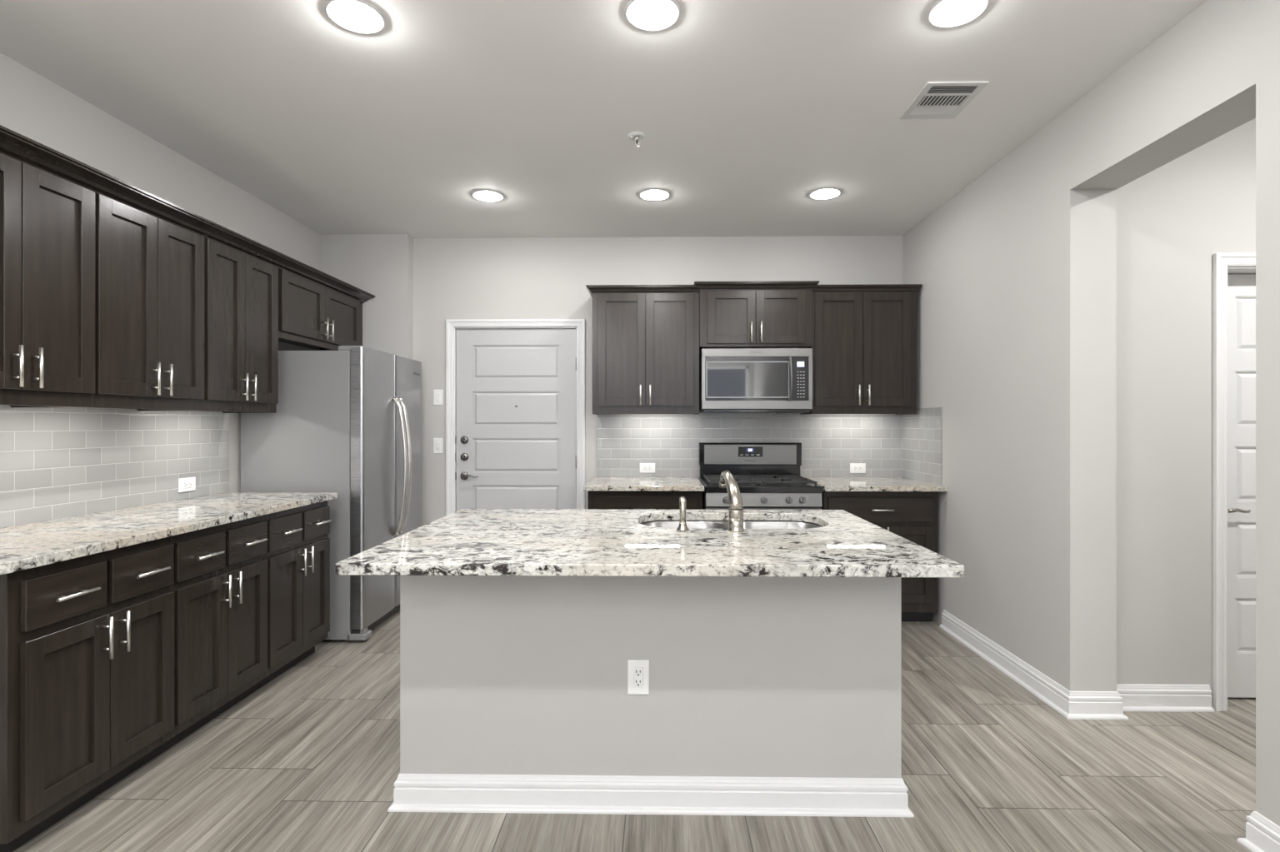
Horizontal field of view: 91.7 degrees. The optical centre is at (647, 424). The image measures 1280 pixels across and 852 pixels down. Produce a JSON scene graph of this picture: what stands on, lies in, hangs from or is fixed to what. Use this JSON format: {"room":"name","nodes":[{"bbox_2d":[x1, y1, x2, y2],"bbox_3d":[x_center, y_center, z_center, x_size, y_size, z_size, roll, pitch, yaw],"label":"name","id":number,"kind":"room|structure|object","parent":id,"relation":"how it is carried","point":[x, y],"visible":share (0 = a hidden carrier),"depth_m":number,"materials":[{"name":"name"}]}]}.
{"room":"kitchen","nodes":[
{"label":"kitchen","id":0,"kind":"room"},
{"bbox_2d":[0,52,321,492],"bbox_3d":[-2.594,-0.061,0.658,0.150,2.743,8.530,0,0,1],"label":"wall","id":1,"kind":"structure","parent":0,"point":[32,106],"depth_m":3.06,"materials":[{"name":"grey paint"}]},
{"bbox_2d":[0,152,94,407],"bbox_3d":[-2.309,-0.501,2.146,0.368,0.867,0.574,0,0,1],"label":"upper cabinet","id":2,"kind":"object","parent":1,"relation":"attached to","point":[47,220],"visible":0.97,"depth_m":2.24,"materials":[{"name":"brown wood"}]},
{"bbox_2d":[0,405,229,528],"bbox_3d":[-2.481,0.160,2.737,0.008,0.470,1.822,0,0,1],"label":"tile backsplash","id":3,"kind":"structure","parent":1,"relation":"attached to","point":[56,462],"depth_m":2.81,"materials":[{"name":"grey tile"}]},
{"bbox_2d":[178,477,195,492],"bbox_3d":[-2.463,0.320,3.318,0.009,0.073,0.118,0,0,1],"label":"wall outlet","id":4,"kind":"object","parent":3,"relation":"attached to","point":[188,484],"visible":1,"depth_m":3.31,"materials":[{"name":"white plastic"}]},
{"bbox_2d":[182,480,192,488],"bbox_3d":[-2.461,0.320,3.318,0.004,0.034,0.067,0,0,1],"label":"receptacle","id":5,"kind":"object","parent":4,"relation":"attached to","point":[186,484],"depth_m":3.32,"materials":[{"name":"white plastic"}]},
{"bbox_2d":[91,193,204,410],"bbox_3d":[-2.299,-0.501,2.728,0.368,0.867,0.588,0,0,1],"label":"upper cabinet","id":6,"kind":"object","parent":1,"relation":"attached to","point":[149,269],"visible":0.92,"depth_m":2.67,"materials":[{"name":"brown wood"}]},
{"bbox_2d":[202,238,278,413],"bbox_3d":[-2.289,-0.501,3.316,0.368,0.867,0.587,0,0,1],"label":"upper cabinet","id":7,"kind":"object","parent":1,"relation":"attached to","point":[241,290],"visible":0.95,"depth_m":3.27,"materials":[{"name":"brown wood"}]},
{"bbox_2d":[278,269,362,350],"bbox_3d":[-2.276,-0.724,4.135,0.368,0.423,1.048,0,0,1],"label":"upper cabinet","id":8,"kind":"object","parent":1,"relation":"attached to","point":[312,315],"visible":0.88,"depth_m":4.02,"materials":[{"name":"brown wood"}]},
{"bbox_2d":[0,125,375,303],"bbox_3d":[-2.271,-0.940,3.259,0.408,0.055,2.801,0,0,1],"label":"crown molding","id":9,"kind":"structure","parent":8,"relation":"attached to","point":[17,146],"depth_m":2.65,"materials":[{"name":"brown wood"}]},
{"bbox_2d":[0,0,1206,238],"bbox_3d":[0.845,-1.483,0.601,7.030,0.100,8.530,0,0,1],"label":"ceiling","id":10,"kind":"structure","parent":0,"point":[745,110],"depth_m":2.72,"materials":[{"name":"paint"}]},
{"bbox_2d":[324,0,385,34],"bbox_3d":[-1.024,-1.444,2.174,0.196,0.033,0.196,0,0,1],"label":"recessed light","id":11,"kind":"object","parent":10,"relation":"in","point":[359,14],"visible":0.98,"depth_m":2.19,"materials":[{"name":"white paint"}]},
{"bbox_2d":[471,190,504,201],"bbox_3d":[-1.001,-1.444,3.882,0.196,0.033,0.196,0,0,1],"label":"recessed light","id":12,"kind":"object","parent":10,"relation":"in","point":[489,196],"visible":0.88,"depth_m":3.91,"materials":[{"name":"white paint"}]},
{"bbox_2d":[627,131,645,146],"bbox_3d":[-0.055,-1.408,3.076,0.090,0.050,0.090,0,0,1],"label":"sprinkler","id":13,"kind":"object","parent":10,"relation":"attached to","point":[635,136],"visible":1,"depth_m":3.07,"materials":[{"name":"white paint"}]},
{"bbox_2d":[624,0,680,31],"bbox_3d":[0.016,-1.444,2.157,0.196,0.033,0.196,0,0,1],"label":"recessed light","id":14,"kind":"object","parent":10,"relation":"in","point":[652,13],"visible":1,"depth_m":2.18,"materials":[{"name":"white paint"}]},
{"bbox_2d":[639,189,669,200],"bbox_3d":[0.041,-1.444,3.865,0.196,0.033,0.196,0,0,1],"label":"recessed light","id":15,"kind":"object","parent":10,"relation":"in","point":[653,194],"visible":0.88,"depth_m":3.90,"materials":[{"name":"white paint"}]},
{"bbox_2d":[808,187,841,199],"bbox_3d":[1.097,-1.444,3.847,0.196,0.033,0.196,0,0,1],"label":"recessed light","id":16,"kind":"object","parent":10,"relation":"in","point":[821,193],"visible":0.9,"depth_m":3.88,"materials":[{"name":"white paint"}]},
{"bbox_2d":[899,80,989,119],"bbox_3d":[1.297,-1.429,2.742,0.254,0.007,0.306,0,0,1],"label":"ceiling vent","id":17,"kind":"object","parent":10,"relation":"in","point":[936,100],"visible":1,"depth_m":2.73,"materials":[{"name":"white metal"}]},
{"bbox_2d":[926,0,989,28],"bbox_3d":[1.068,-1.444,2.140,0.196,0.033,0.196,0,0,1],"label":"recessed light","id":18,"kind":"object","parent":10,"relation":"in","point":[949,11],"visible":1,"depth_m":2.17,"materials":[{"name":"white paint"}]},
{"bbox_2d":[321,234,902,526],"bbox_3d":[-0.236,-0.061,4.757,4.430,2.743,0.255,0,0,1],"label":"wall","id":19,"kind":"structure","parent":0,"point":[417,285],"depth_m":4.74,"materials":[{"name":"grey paint"}]},
{"bbox_2d":[433,390,443,404],"bbox_3d":[-1.606,-0.210,4.753,0.073,0.118,0.008,0,0,1],"label":"light switch","id":20,"kind":"object","parent":19,"relation":"attached to","point":[437,394],"visible":1,"depth_m":4.75,"materials":[{"name":"white plastic"}]},
{"bbox_2d":[433,438,443,453],"bbox_3d":[-1.606,0.160,4.752,0.073,0.118,0.010,0,0,1],"label":"light switch","id":21,"kind":"object","parent":19,"relation":"attached to","point":[437,442],"visible":1,"depth_m":4.75,"materials":[{"name":"white plastic"}]},
{"bbox_2d":[445,319,584,515],"bbox_3d":[-1.011,0.253,4.785,1.063,2.114,0.165,0,0,1],"label":"door","id":22,"kind":"structure","parent":19,"relation":"in","point":[515,388],"depth_m":4.76,"materials":[{"name":"white paint"}]},
{"bbox_2d":[585,285,699,414],"bbox_3d":[-0.034,-0.528,4.529,0.797,0.904,0.401,0,0,1],"label":"upper cabinet","id":23,"kind":"object","parent":19,"relation":"attached to","point":[646,337],"visible":1,"depth_m":4.38,"materials":[{"name":"brown wood"}]},
{"bbox_2d":[596,413,902,477],"bbox_3d":[0.765,0.113,4.714,2.310,0.566,0.008,0,0,1],"label":"tile backsplash","id":24,"kind":"structure","parent":19,"relation":"attached to","point":[830,443],"depth_m":4.71,"materials":[{"name":"grey tile"}]},
{"bbox_2d":[640,463,654,473],"bbox_3d":[-0.005,0.328,4.718,0.118,0.073,0.009,0,0,1],"label":"wall outlet","id":25,"kind":"object","parent":24,"relation":"attached to","point":[644,467],"visible":1,"depth_m":4.72,"materials":[{"name":"white plastic"}]},
{"bbox_2d":[643,465,651,470],"bbox_3d":[-0.005,0.328,4.716,0.067,0.034,0.004,0,0,1],"label":"receptacle","id":26,"kind":"object","parent":25,"relation":"attached to","point":[645,467],"depth_m":4.71,"materials":[{"name":"white plastic"}]},
{"bbox_2d":[850,463,865,473],"bbox_3d":[1.586,0.328,4.692,0.118,0.073,0.009,0,0,1],"label":"wall outlet","id":27,"kind":"object","parent":24,"relation":"attached to","point":[854,467],"visible":1,"depth_m":4.69,"materials":[{"name":"white plastic"}]},
{"bbox_2d":[853,465,862,470],"bbox_3d":[1.586,0.328,4.690,0.067,0.034,0.004,0,0,1],"label":"receptacle","id":28,"kind":"object","parent":27,"relation":"attached to","point":[855,467],"depth_m":4.69,"materials":[{"name":"white plastic"}]},
{"bbox_2d":[693,280,819,351],"bbox_3d":[0.757,-0.771,4.501,0.865,0.450,0.431,0,0,1],"label":"upper cabinet","id":29,"kind":"object","parent":19,"relation":"attached to","point":[772,313],"visible":0.94,"depth_m":4.33,"materials":[{"name":"brown wood"}]},
{"bbox_2d":[699,348,812,414],"bbox_3d":[0.751,-0.303,4.452,0.757,0.444,0.512,0,0,1],"label":"microwave","id":30,"kind":"object","parent":29,"relation":"attached to","point":[732,380],"visible":1,"depth_m":4.26,"materials":[{"name":"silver metal"}]},
{"bbox_2d":[800,284,922,414],"bbox_3d":[1.532,-0.528,4.503,0.763,0.904,0.401,0,0,1],"label":"upper cabinet","id":31,"kind":"object","parent":19,"relation":"attached to","point":[864,347],"visible":0.94,"depth_m":4.35,"materials":[{"name":"brown wood"}]},
{"bbox_2d":[12,609,1255,851],"bbox_3d":[0.845,1.370,0.601,7.030,0.120,8.530,0,0,1],"label":"floor","id":32,"kind":"structure","parent":0,"point":[308,761],"depth_m":2.24,"materials":[{"name":"grey tile"}]},
{"bbox_2d":[0,536,174,851],"bbox_3d":[-2.150,0.870,2.127,0.676,0.880,0.611,0,0,1],"label":"base cabinet","id":33,"kind":"object","parent":32,"relation":"on","point":[87,643],"visible":1,"depth_m":2.04,"materials":[{"name":"brown wood"}]},
{"bbox_2d":[152,515,267,759],"bbox_3d":[-2.140,0.870,2.720,0.676,0.880,0.574,0,0,1],"label":"base cabinet","id":34,"kind":"object","parent":32,"relation":"on","point":[219,587],"visible":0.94,"depth_m":2.66,"materials":[{"name":"brown wood"}]},
{"bbox_2d":[249,500,331,694],"bbox_3d":[-2.131,0.870,3.295,0.676,0.880,0.575,0,0,1],"label":"base cabinet","id":35,"kind":"object","parent":32,"relation":"on","point":[297,556],"visible":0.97,"depth_m":3.25,"materials":[{"name":"brown wood"}]},
{"bbox_2d":[0,492,337,574],"bbox_3d":[-2.154,0.412,2.700,0.661,0.033,1.857,0,0,1],"label":"countertop","id":36,"kind":"structure","parent":35,"relation":"on","point":[25,547],"depth_m":2.47,"materials":[{"name":"beige stone"}]},
{"bbox_2d":[240,345,421,641],"bbox_3d":[-2.021,0.417,4.184,0.841,1.785,0.930,0,0,1],"label":"refrigerator","id":37,"kind":"object","parent":32,"relation":"on","point":[347,422],"visible":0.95,"depth_m":3.72,"materials":[{"name":"grey metal"}]},
{"bbox_2d":[587,491,702,509],"bbox_3d":[-0.015,0.870,4.377,0.755,0.880,0.698,0,0,1],"label":"base cabinet","id":38,"kind":"object","parent":32,"relation":"on","point":[596,500],"visible":0.13,"depth_m":4.07,"materials":[{"name":"brown wood"}]},
{"bbox_2d":[583,476,704,491],"bbox_3d":[-0.023,0.412,4.368,0.783,0.033,0.724,0,0,1],"label":"countertop","id":39,"kind":"structure","parent":38,"relation":"on","point":[597,483],"depth_m":4.13,"materials":[{"name":"beige stone"}]},
{"bbox_2d":[387,575,914,817],"bbox_3d":[0.009,0.870,2.473,1.767,0.880,0.775,0,0,1],"label":"kitchen island","id":40,"kind":"object","parent":32,"relation":"on","point":[768,697],"visible":0.68,"depth_m":2.11,"materials":[{"name":"paint"}]},
{"bbox_2d":[627,660,649,694],"bbox_3d":[-0.033,0.859,2.111,0.073,0.118,0.009,0,0,1],"label":"wall outlet","id":41,"kind":"object","parent":40,"relation":"attached to","point":[637,670],"visible":1,"depth_m":2.11,"materials":[{"name":"white plastic"}]},
{"bbox_2d":[633,668,643,687],"bbox_3d":[-0.033,0.859,2.109,0.034,0.067,0.004,0,0,1],"label":"receptacle","id":42,"kind":"object","parent":41,"relation":"attached to","point":[637,672],"depth_m":2.11,"materials":[{"name":"white plastic"}]},
{"bbox_2d":[335,509,964,578],"bbox_3d":[0.007,0.413,2.331,1.787,0.034,1.149,0,0,1],"label":"island countertop","id":43,"kind":"structure","parent":40,"relation":"on","point":[548,542],"depth_m":1.97,"materials":[{"name":"white stone"}]},
{"bbox_2d":[676,496,689,531],"bbox_3d":[0.131,0.333,2.337,0.047,0.126,0.065,0,0,1],"label":"sprayer","id":44,"kind":"object","parent":43,"relation":"on","point":[682,527],"visible":1,"depth_m":2.32,"materials":[{"name":"silver metal"}]},
{"bbox_2d":[640,520,822,529],"bbox_3d":[0.346,0.531,2.577,0.842,0.200,0.475,0,0,1],"label":"sink","id":45,"kind":"object","parent":43,"relation":"in","point":[662,524],"visible":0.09,"depth_m":2.78,"materials":[{"name":"metal"}]},
{"bbox_2d":[719,470,744,532],"bbox_3d":[0.313,0.288,2.415,0.062,0.216,0.260,0,0,-9],"label":"faucet","id":46,"kind":"object","parent":43,"relation":"on","point":[735,512],"visible":1,"depth_m":2.31,"materials":[{"name":"silver metal"}]},
{"bbox_2d":[698,442,823,509],"bbox_3d":[0.753,0.722,4.312,0.757,1.177,0.752,0,0,1],"label":"gas range","id":47,"kind":"object","parent":32,"relation":"on","point":[767,476],"visible":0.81,"depth_m":4.57,"materials":[{"name":"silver metal"}]},
{"bbox_2d":[698,477,823,493],"bbox_3d":[0.754,0.418,4.341,0.757,0.044,0.695,0,0,1],"label":"cooktop","id":48,"kind":"object","parent":47,"relation":"in","point":[709,487],"depth_m":4.01,"materials":[{"name":"black metal"}]},
{"bbox_2d":[821,490,937,621],"bbox_3d":[1.525,0.870,4.351,0.742,0.880,0.698,0,0,1],"label":"base cabinet","id":49,"kind":"object","parent":32,"relation":"on","point":[911,516],"visible":0.39,"depth_m":4.04,"materials":[{"name":"brown wood"}]},
{"bbox_2d":[805,477,946,491],"bbox_3d":[1.532,0.412,4.342,0.778,0.033,0.724,0,0,1],"label":"countertop","id":50,"kind":"structure","parent":49,"relation":"on","point":[829,484],"depth_m":4.07,"materials":[{"name":"beige stone"}]},
{"bbox_2d":[902,0,1279,826],"bbox_3d":[1.963,-0.061,0.583,0.206,2.743,8.530,0,0,1],"label":"wall","id":51,"kind":"structure","parent":0,"point":[1017,270],"depth_m":2.82,"materials":[{"name":"grey paint"}]},
{"bbox_2d":[902,407,942,485],"bbox_3d":[1.918,0.140,4.367,0.008,0.510,0.646,0,0,1],"label":"tile backsplash","id":52,"kind":"structure","parent":51,"relation":"attached to","point":[922,431],"depth_m":4.32,"materials":[{"name":"grey tile"}]},
{"bbox_2d":[939,610,1214,719],"bbox_3d":[2.233,1.254,3.383,0.713,0.113,1.260,0,0,1],"label":"baseboard","id":53,"kind":"structure","parent":51,"relation":"attached to","point":[1127,697],"depth_m":2.85,"materials":[{"name":"white paint"}]},
{"bbox_2d":[1237,811,1279,851],"bbox_3d":[1.940,1.254,-0.791,0.266,0.113,5.483,0,0,1],"label":"baseboard","id":54,"kind":"structure","parent":51,"relation":"attached to","point":[1262,835],"depth_m":1.89,"materials":[{"name":"white paint"}]},
{"bbox_2d":[1116,118,1255,707],"bbox_3d":[3.177,-0.061,2.918,2.144,2.743,0.140,0,0,1],"label":"wall","id":55,"kind":"structure","parent":0,"point":[1172,219],"depth_m":2.86,"materials":[{"name":"grey paint"}]},
{"bbox_2d":[1212,253,1255,711],"bbox_3d":[3.064,0.262,2.917,0.926,2.096,0.175,0,0,1],"label":"door","id":56,"kind":"structure","parent":55,"relation":"in","point":[1233,274],"depth_m":2.95,"materials":[{"name":"white paint"}]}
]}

